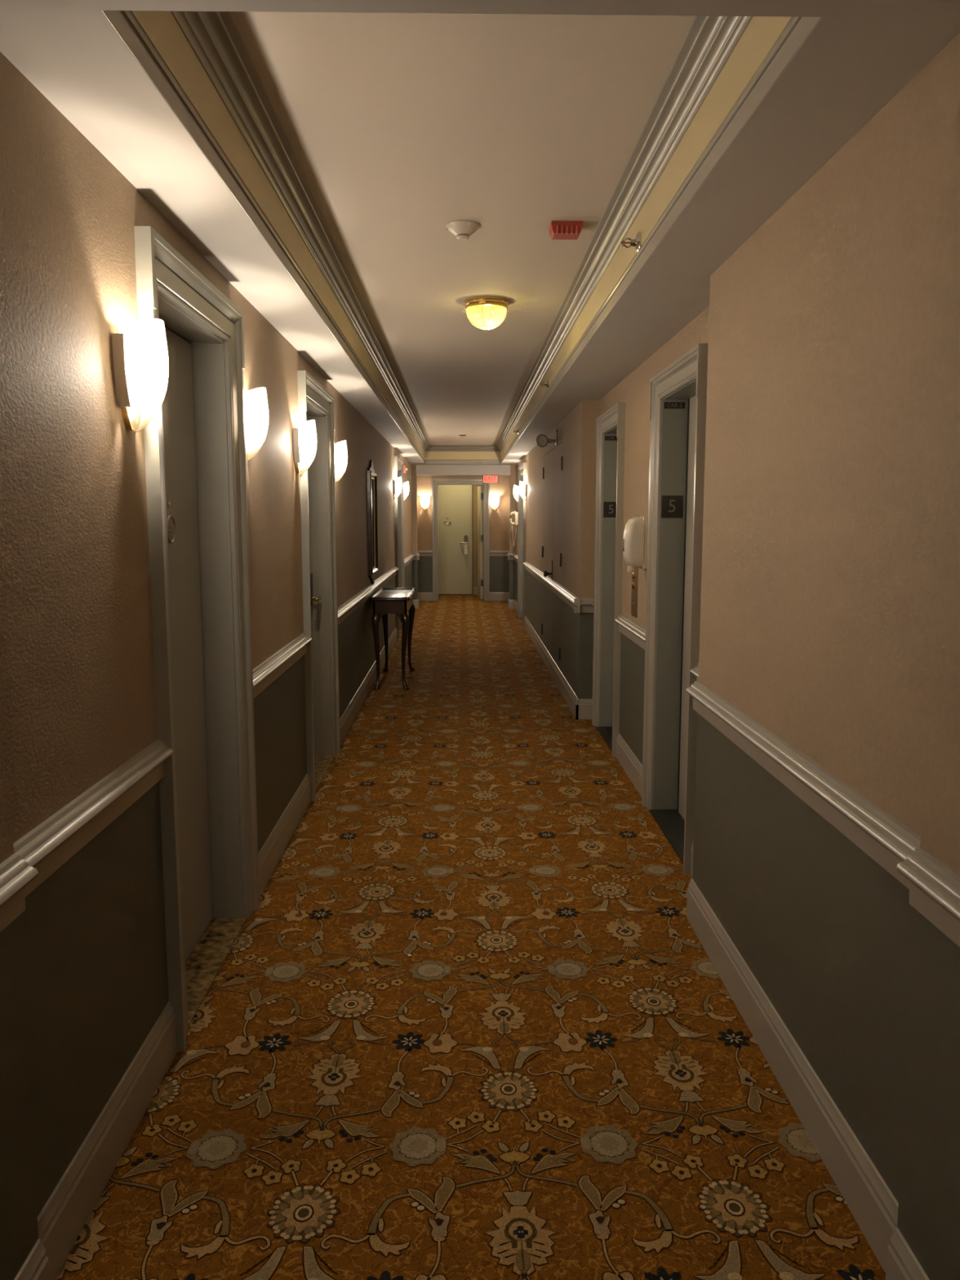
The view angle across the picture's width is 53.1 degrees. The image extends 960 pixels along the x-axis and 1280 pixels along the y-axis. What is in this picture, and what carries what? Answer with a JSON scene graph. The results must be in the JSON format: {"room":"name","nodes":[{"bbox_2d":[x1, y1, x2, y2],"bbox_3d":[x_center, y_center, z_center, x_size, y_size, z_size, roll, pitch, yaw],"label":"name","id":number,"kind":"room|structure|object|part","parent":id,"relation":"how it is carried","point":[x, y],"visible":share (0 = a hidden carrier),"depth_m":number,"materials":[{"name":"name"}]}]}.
{"room":"hotel corridor","nodes":[
{"label":"hotel corridor","id":0,"kind":"room"},
{"bbox_2d":[0,51,412,1216],"bbox_3d":[-1.062,-0.840,9.105,0.200,2.250,15.090,0,7,-1],"label":"wall","id":1,"kind":"structure","parent":0,"point":[76,625],"depth_m":2.06,"materials":[{"name":"paint"}]},
{"bbox_2d":[111,318,168,431],"bbox_3d":[-0.792,-0.627,2.285,0.099,0.259,0.171,0,7,-1],"label":"wall lamp","id":2,"kind":"object","parent":1,"relation":"attached to","point":[140,348],"visible":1,"depth_m":2.23,"materials":[{"name":"white glass"}]},
{"bbox_3d":[-0.828,-0.607,2.287,0.027,0.209,0.171,0,7,-1],"label":"wall plate","id":3,"kind":"part","parent":2,"relation":"part of","materials":[{"name":"beige plastic"}]},
{"bbox_2d":[133,226,259,1052],"bbox_3d":[-0.915,-0.004,2.973,0.205,2.155,0.998,0,7,-1],"label":"door","id":4,"kind":"structure","parent":1,"relation":"in","point":[195,442],"depth_m":3.23,"materials":[{"name":"grey paint"}]},
{"bbox_2d":[0,551,419,932],"bbox_3d":[-0.880,-0.362,7.753,0.115,0.102,17.900,0,7,-1],"label":"chair rail","id":5,"kind":"object","parent":1,"relation":"attached to","point":[39,853],"visible":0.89,"depth_m":2.03,"materials":[{"name":"beige paint"}]},
{"bbox_2d":[13,599,418,1279],"bbox_3d":[-0.892,0.381,7.848,0.092,0.148,17.900,0,7,-1],"label":"baseboard","id":6,"kind":"structure","parent":1,"relation":"attached to","point":[62,1219],"depth_m":2.18,"materials":[{"name":"beige paint"}]},
{"bbox_2d":[244,386,268,460],"bbox_3d":[-0.814,-0.779,3.470,0.099,0.259,0.171,0,7,-1],"label":"wall lamp","id":7,"kind":"object","parent":1,"relation":"attached to","point":[255,402],"visible":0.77,"depth_m":3.42,"materials":[{"name":"white glass"}]},
{"bbox_2d":[293,419,316,474],"bbox_3d":[-0.834,-0.927,4.620,0.099,0.259,0.171,0,7,-1],"label":"wall lamp","id":8,"kind":"object","parent":1,"relation":"attached to","point":[304,435],"visible":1,"depth_m":4.56,"materials":[{"name":"white glass"}]},
{"bbox_3d":[-0.870,-0.906,4.623,0.027,0.209,0.171,0,7,-1],"label":"wall plate","id":9,"kind":"part","parent":8,"relation":"part of","materials":[{"name":"beige plastic"}]},
{"bbox_2d":[297,370,340,801],"bbox_3d":[-0.957,-0.304,5.311,0.205,2.155,1.053,0,7,-1],"label":"door","id":10,"kind":"structure","parent":1,"relation":"in","point":[317,483],"depth_m":5.68,"materials":[{"name":"grey paint"}]},
{"bbox_3d":[-0.996,-0.297,5.651,0.018,0.190,0.060,0,7,-1],"label":"lock plate","id":11,"kind":"part","parent":10,"relation":"part of","materials":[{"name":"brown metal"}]},
{"bbox_3d":[-0.964,-0.240,5.602,0.060,0.023,0.137,0,7,-1],"label":"lever handle","id":12,"kind":"part","parent":10,"relation":"part of","materials":[{"name":"gold metal"}]},
{"bbox_2d":[334,440,347,483],"bbox_3d":[-0.856,-1.085,5.850,0.099,0.259,0.171,0,7,-1],"label":"wall lamp","id":13,"kind":"object","parent":1,"relation":"attached to","point":[340,447],"visible":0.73,"depth_m":5.80,"materials":[{"name":"white glass"}]},
{"bbox_2d":[367,459,377,584],"bbox_3d":[-0.932,-1.019,8.353,0.036,1.077,0.540,0,7,-1],"label":"mirror","id":14,"kind":"object","parent":1,"relation":"attached to","point":[371,475],"visible":0.99,"depth_m":8.32,"materials":[{"name":"brown wood"}]},
{"bbox_3d":[-0.937,-1.016,8.353,0.001,0.772,0.432,0,7,-1],"label":"glass","id":15,"kind":"part","parent":14,"relation":"part of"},
{"bbox_2d":[392,476,401,498],"bbox_3d":[-0.951,-1.758,11.101,0.099,0.259,0.171,0,7,-1],"label":"wall lamp","id":16,"kind":"object","parent":1,"relation":"attached to","point":[397,482],"visible":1,"depth_m":11.04,"materials":[{"name":"white glass"}]},
{"bbox_3d":[-0.986,-1.738,11.103,0.027,0.209,0.171,0,7,-1],"label":"wall plate","id":17,"kind":"part","parent":16,"relation":"part of","materials":[{"name":"beige plastic"}]},
{"bbox_2d":[393,455,404,639],"bbox_3d":[-1.075,-1.151,11.908,0.205,2.153,1.208,0,7,-1],"label":"door","id":18,"kind":"structure","parent":1,"relation":"in","point":[398,463],"depth_m":12.33,"materials":[{"name":"grey paint"}]},
{"bbox_2d":[403,481,408,500],"bbox_3d":[-0.977,-1.946,12.559,0.099,0.259,0.171,0,7,-1],"label":"wall lamp","id":19,"kind":"object","parent":1,"relation":"attached to","point":[406,485],"visible":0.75,"depth_m":12.50,"materials":[{"name":"white glass"}]},
{"bbox_2d":[417,475,509,600],"bbox_3d":[-0.233,-1.811,16.674,2.130,2.250,0.140,0,7,-1],"label":"wall","id":20,"kind":"structure","parent":0,"point":[499,576],"depth_m":16.60,"materials":[{"name":"paint"}]},
{"bbox_2d":[419,494,430,510],"bbox_3d":[-0.944,-2.362,16.470,0.171,0.259,0.099,0,7,-1],"label":"wall lamp","id":21,"kind":"object","parent":20,"relation":"attached to","point":[424,499],"visible":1,"depth_m":16.44,"materials":[{"name":"white glass"}]},
{"bbox_2d":[431,478,489,600],"bbox_3d":[-0.338,-1.782,17.024,1.000,2.103,0.911,0,7,-1],"label":"door frame","id":22,"kind":"structure","parent":20,"relation":"in","point":[483,491],"depth_m":16.62,"materials":[{"name":"grey paint"}]},
{"bbox_2d":[417,550,509,555],"bbox_3d":[-0.281,-1.500,16.622,1.630,0.102,0.040,0,7,-1],"label":"chair rail","id":23,"kind":"object","parent":20,"relation":"attached to","point":[422,553],"visible":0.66,"depth_m":16.62,"materials":[{"name":"beige paint"}]},
{"bbox_2d":[417,586,509,600],"bbox_3d":[-0.183,-0.841,17.365,1.850,0.148,1.297,0,7,-1],"label":"baseboard","id":24,"kind":"structure","parent":20,"relation":"attached to","point":[422,596],"depth_m":16.73,"materials":[{"name":"beige paint"}]},
{"bbox_2d":[489,494,499,510],"bbox_3d":[0.249,-2.365,16.491,0.171,0.259,0.099,0,7,-1],"label":"wall lamp","id":25,"kind":"object","parent":20,"relation":"attached to","point":[494,499],"visible":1,"depth_m":16.46,"materials":[{"name":"white glass"}]},
{"bbox_2d":[411,465,515,599],"bbox_3d":[-0.257,-1.626,15.225,1.630,2.250,0.220,0,7,-1],"label":"wall","id":26,"kind":"structure","parent":0,"point":[510,470],"depth_m":15.02,"materials":[{"name":"paint"}]},
{"bbox_2d":[482,475,498,483],"bbox_3d":[0.165,-2.523,15.079,0.248,0.132,0.035,0,7,-1],"label":"exit sign","id":27,"kind":"object","parent":26,"relation":"hanging from","point":[486,478],"visible":1,"depth_m":15.06,"materials":[{"name":"red plastic"}]},
{"bbox_2d":[55,594,885,1279],"bbox_3d":[-0.251,0.405,8.618,2.800,0.102,19.400,0,7,-1],"label":"floor","id":28,"kind":"structure","parent":0,"point":[558,1079],"depth_m":2.58,"materials":[{"name":"carpet"}]},
{"bbox_2d":[369,587,416,689],"bbox_3d":[-0.756,-0.036,8.558,0.334,0.785,1.074,0,7,-1],"label":"console table","id":29,"kind":"object","parent":28,"relation":"on","point":[397,601],"visible":1,"depth_m":8.10,"materials":[{"name":"brown wood"}]},
{"bbox_3d":[-0.875,0.037,8.081,0.066,0.761,0.072,0,7,-1],"label":"leg","id":30,"kind":"part","parent":29,"relation":"part of","materials":[{"name":"brown wood"}]},
{"bbox_3d":[-0.892,-0.085,9.033,0.066,0.761,0.072,0,7,-1],"label":"leg","id":31,"kind":"part","parent":29,"relation":"part of","materials":[{"name":"brown wood"}]},
{"bbox_3d":[-0.627,0.037,8.085,0.071,0.761,0.072,0,7,-1],"label":"leg","id":32,"kind":"part","parent":29,"relation":"part of","materials":[{"name":"brown wood"}]},
{"bbox_3d":[-0.644,-0.085,9.038,0.071,0.761,0.072,0,7,-1],"label":"leg","id":33,"kind":"part","parent":29,"relation":"part of","materials":[{"name":"brown wood"}]},
{"bbox_2d":[472,484,483,586],"bbox_3d":[-0.436,-2.026,17.363,2.650,2.500,1.290,0,7,-1],"label":"wall","id":34,"kind":"structure","parent":0,"point":[474,486],"depth_m":17.88,"materials":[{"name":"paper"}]},
{"bbox_2d":[438,484,473,594],"bbox_3d":[-0.453,-1.870,17.878,0.647,2.060,0.128,0,7,-1],"label":"door","id":35,"kind":"structure","parent":34,"relation":"in","point":[455,576],"depth_m":17.89,"materials":[{"name":"beige paint"}]},
{"bbox_3d":[-0.262,-1.827,17.891,0.072,0.251,0.024,0,7,-1],"label":"lock plate","id":36,"kind":"part","parent":35,"relation":"part of","materials":[{"name":"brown metal"}]},
{"bbox_2d":[464,542,467,554],"bbox_3d":[-0.262,-1.704,17.839,0.060,0.230,0.004,0,7,-1],"label":"hanger","id":37,"kind":"object","parent":35,"relation":"hanging from","point":[465,543],"visible":1,"depth_m":17.84,"materials":[{"name":"white paper"}]},
{"bbox_2d":[0,9,959,465],"bbox_3d":[-0.300,-2.247,9.659,2.650,0.400,16.520,0,7,-1],"label":"ceiling","id":38,"kind":"structure","parent":0,"point":[400,127],"depth_m":2.64,"materials":[{"name":"grey paint"}]},
{"bbox_2d":[445,220,479,240],"bbox_3d":[-0.065,-1.523,3.590,0.128,0.052,0.128,0,7,-1],"label":"smoke detector","id":39,"kind":"object","parent":38,"relation":"attached to","point":[462,229],"visible":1,"depth_m":3.56,"materials":[{"name":"beige plastic"}]},
{"bbox_2d":[0,0,959,17],"bbox_3d":[0.009,-0.982,0.081,1.575,0.372,2.810,0,7,-1],"label":"beam","id":40,"kind":"structure","parent":38,"relation":"attached to","point":[794,8],"depth_m":1.47,"materials":[{"name":"grey paint"}]},
{"bbox_2d":[464,296,508,331],"bbox_3d":[0.033,-1.639,4.862,0.224,0.147,0.224,0,7,-1],"label":"ceiling lamp","id":41,"kind":"object","parent":38,"relation":"attached to","point":[488,305],"visible":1,"depth_m":4.80,"materials":[{"name":"yellow glass"}]},
{"bbox_3d":[0.045,-1.628,4.864,0.056,0.068,0.056,0,7,-1],"label":"bulb","id":42,"kind":"part","parent":41,"relation":"part of","materials":[{"name":"yellow glass"}]},
{"bbox_2d":[539,378,549,388],"bbox_3d":[0.431,-1.722,6.462,0.060,0.068,0.068,0,7,-1],"label":"sprinkler head","id":43,"kind":"object","parent":38,"relation":"attached to","point":[547,383],"visible":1,"depth_m":6.45},
{"bbox_2d":[549,220,582,239],"bbox_3d":[0.320,-1.527,3.585,0.116,0.044,0.102,0,7,-1],"label":"fire alarm","id":44,"kind":"object","parent":38,"relation":"attached to","point":[558,229],"visible":1,"depth_m":3.54,"materials":[{"name":"red plastic"}]},
{"bbox_2d":[620,231,641,253],"bbox_3d":[0.491,-1.298,3.140,0.060,0.068,0.068,0,7,-1],"label":"sprinkler head","id":45,"kind":"object","parent":38,"relation":"attached to","point":[636,242],"visible":1,"depth_m":3.13},
{"bbox_2d":[0,191,959,1279],"bbox_3d":[0.061,0.123,0.224,2.130,2.600,2.810,0,7,-1],"label":"wall","id":46,"kind":"structure","parent":0,"point":[928,1220],"depth_m":1.62,"materials":[{"name":"paint"}]},
{"bbox_2d":[101,10,821,463],"bbox_3d":[-0.143,-1.881,8.098,1.165,0.069,13.322,0,7,-1],"label":"trim","id":47,"kind":"structure","parent":46,"relation":"attached to","point":[115,18],"depth_m":2.27,"materials":[{"name":"beige paint"}]},
{"bbox_2d":[129,10,792,459],"bbox_3d":[-0.143,-1.973,8.086,1.165,0.116,13.322,0,7,-1],"label":"trim","id":48,"kind":"structure","parent":46,"relation":"attached to","point":[161,28],"depth_m":2.54,"materials":[{"name":"beige paint"}]},
{"bbox_2d":[170,10,752,451],"bbox_3d":[-0.143,-2.077,8.073,1.165,0.094,13.322,0,7,-1],"label":"crown molding","id":49,"kind":"structure","parent":46,"relation":"attached to","point":[214,37],"depth_m":2.81,"materials":[{"name":"grey paint"}]},
{"bbox_2d":[515,32,959,1203],"bbox_3d":[0.825,-0.845,9.138,0.315,2.250,15.090,0,7,-1],"label":"wall","id":50,"kind":"structure","parent":0,"point":[827,331],"depth_m":2.20,"materials":[{"name":"paint"}]},
{"bbox_2d":[510,511,518,546],"bbox_3d":[0.510,-1.672,14.466,0.123,0.535,0.100,0,7,-1],"label":"wall telephone","id":51,"kind":"object","parent":50,"relation":"attached to","point":[515,513],"visible":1,"depth_m":14.41,"materials":[{"name":"beige plastic"}]},
{"bbox_2d":[513,484,518,502],"bbox_3d":[0.531,-2.114,13.875,0.099,0.259,0.171,0,7,-1],"label":"wall lamp","id":52,"kind":"object","parent":50,"relation":"attached to","point":[515,487],"visible":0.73,"depth_m":13.82,"materials":[{"name":"white glass"}]},
{"bbox_2d":[517,462,526,626],"bbox_3d":[0.656,-1.323,13.248,0.205,2.153,1.188,0,7,-1],"label":"door","id":53,"kind":"structure","parent":50,"relation":"in","point":[522,468],"depth_m":13.67,"materials":[{"name":"grey paint"}]},
{"bbox_2d":[519,480,527,501],"bbox_3d":[0.557,-1.931,12.447,0.099,0.259,0.171,0,7,-1],"label":"wall lamp","id":54,"kind":"object","parent":50,"relation":"attached to","point":[522,486],"visible":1,"depth_m":12.39,"materials":[{"name":"white glass"}]},
{"bbox_3d":[0.593,-1.910,12.451,0.027,0.209,0.171,0,7,-1],"label":"wall plate","id":55,"kind":"part","parent":54,"relation":"part of","materials":[{"name":"beige plastic"}]},
{"bbox_2d":[535,428,557,447],"bbox_3d":[0.582,-1.770,8.435,0.191,0.156,0.100,0,7,-1],"label":"emergency light","id":56,"kind":"object","parent":50,"relation":"attached to","point":[541,441],"visible":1,"depth_m":8.43,"materials":[{"name":"grey metal"}]},
{"bbox_3d":[0.630,-1.748,8.439,0.075,0.036,0.036,0,7,-1],"label":"arm","id":57,"kind":"part","parent":56,"relation":"part of","materials":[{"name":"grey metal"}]},
{"bbox_2d":[539,442,563,687],"bbox_3d":[0.669,-0.737,9.008,0.162,2.070,1.886,0,7,-1],"label":"door","id":58,"kind":"structure","parent":50,"relation":"in","point":[551,575],"depth_m":8.85,"materials":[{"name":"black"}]},
{"bbox_3d":[0.628,-0.615,8.917,0.076,0.060,0.060,0,7,-1],"label":"knob","id":59,"kind":"part","parent":58,"relation":"part of","materials":[{"name":"brown metal"}]},
{"bbox_2d":[591,402,625,756],"bbox_3d":[0.901,-0.391,6.170,0.219,2.107,0.939,0,7,-1],"label":"door","id":60,"kind":"structure","parent":50,"relation":"in","point":[610,435],"depth_m":6.48,"materials":[{"name":"beige paint"}]},
{"bbox_3d":[0.907,0.649,6.303,0.187,0.010,0.719,0,7,-1],"label":"sill","id":61,"kind":"part","parent":60,"relation":"part of","materials":[{"name":"black"}]},
{"bbox_3d":[0.883,-0.878,6.468,0.103,0.105,0.003,0,7,-1],"label":"floor plate","id":62,"kind":"part","parent":60,"relation":"part of","materials":[{"name":"black"}]},
{"bbox_3d":[0.882,-1.346,6.408,0.098,0.030,0.003,0,7,-1],"label":"car plate","id":63,"kind":"part","parent":60,"relation":"part of","materials":[{"name":"black"}]},
{"bbox_2d":[631,567,638,617],"bbox_3d":[0.844,-0.311,5.272,0.015,0.365,0.165,0,7,-1],"label":"panel","id":64,"kind":"object","parent":50,"relation":"attached to","point":[634,575],"visible":0.77,"depth_m":5.26,"materials":[{"name":"gold metal"}]},
{"bbox_2d":[622,516,648,572],"bbox_3d":[0.795,-0.490,4.918,0.124,0.284,0.126,0,7,-1],"label":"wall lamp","id":65,"kind":"object","parent":50,"relation":"attached to","point":[636,530],"visible":0.94,"depth_m":4.86,"materials":[{"name":"beige plastic"}]},
{"bbox_3d":[0.840,-0.498,4.917,0.034,0.267,0.116,0,7,-1],"label":"plate","id":66,"kind":"part","parent":65,"relation":"part of","materials":[{"name":"beige plastic"}]},
{"bbox_2d":[641,343,708,872],"bbox_3d":[0.935,-0.148,4.276,0.219,2.107,0.959,0,7,-1],"label":"door","id":67,"kind":"structure","parent":50,"relation":"in","point":[678,392],"depth_m":4.60,"materials":[{"name":"beige paint"}]},
{"bbox_3d":[0.941,0.892,4.409,0.187,0.010,0.739,0,7,-1],"label":"sill","id":68,"kind":"part","parent":67,"relation":"part of","materials":[{"name":"black"}]},
{"bbox_3d":[0.916,-0.636,4.584,0.103,0.105,0.003,0,7,-1],"label":"floor plate","id":69,"kind":"part","parent":67,"relation":"part of","materials":[{"name":"black"}]},
{"bbox_3d":[0.916,-1.105,4.524,0.098,0.030,0.003,0,7,-1],"label":"car plate","id":70,"kind":"part","parent":67,"relation":"part of","materials":[{"name":"black"}]},
{"bbox_3d":[0.999,-0.096,4.284,0.030,1.993,0.739,0,7,-1],"label":"lift door","id":71,"kind":"part","parent":67,"relation":"part of","materials":[{"name":"beige paint"}]},
{"bbox_2d":[507,598,929,1279],"bbox_3d":[0.699,0.377,7.876,0.217,0.148,17.900,0,7,-1],"label":"baseboard","id":72,"kind":"structure","parent":50,"relation":"attached to","point":[870,1201],"depth_m":2.33,"materials":[{"name":"beige paint"}]},
{"bbox_2d":[506,551,959,947],"bbox_3d":[0.687,-0.366,7.780,0.240,0.102,17.900,0,7,-1],"label":"chair rail","id":73,"kind":"object","parent":50,"relation":"attached to","point":[934,888],"visible":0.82,"depth_m":2.08,"materials":[{"name":"beige paint"}]}
]}

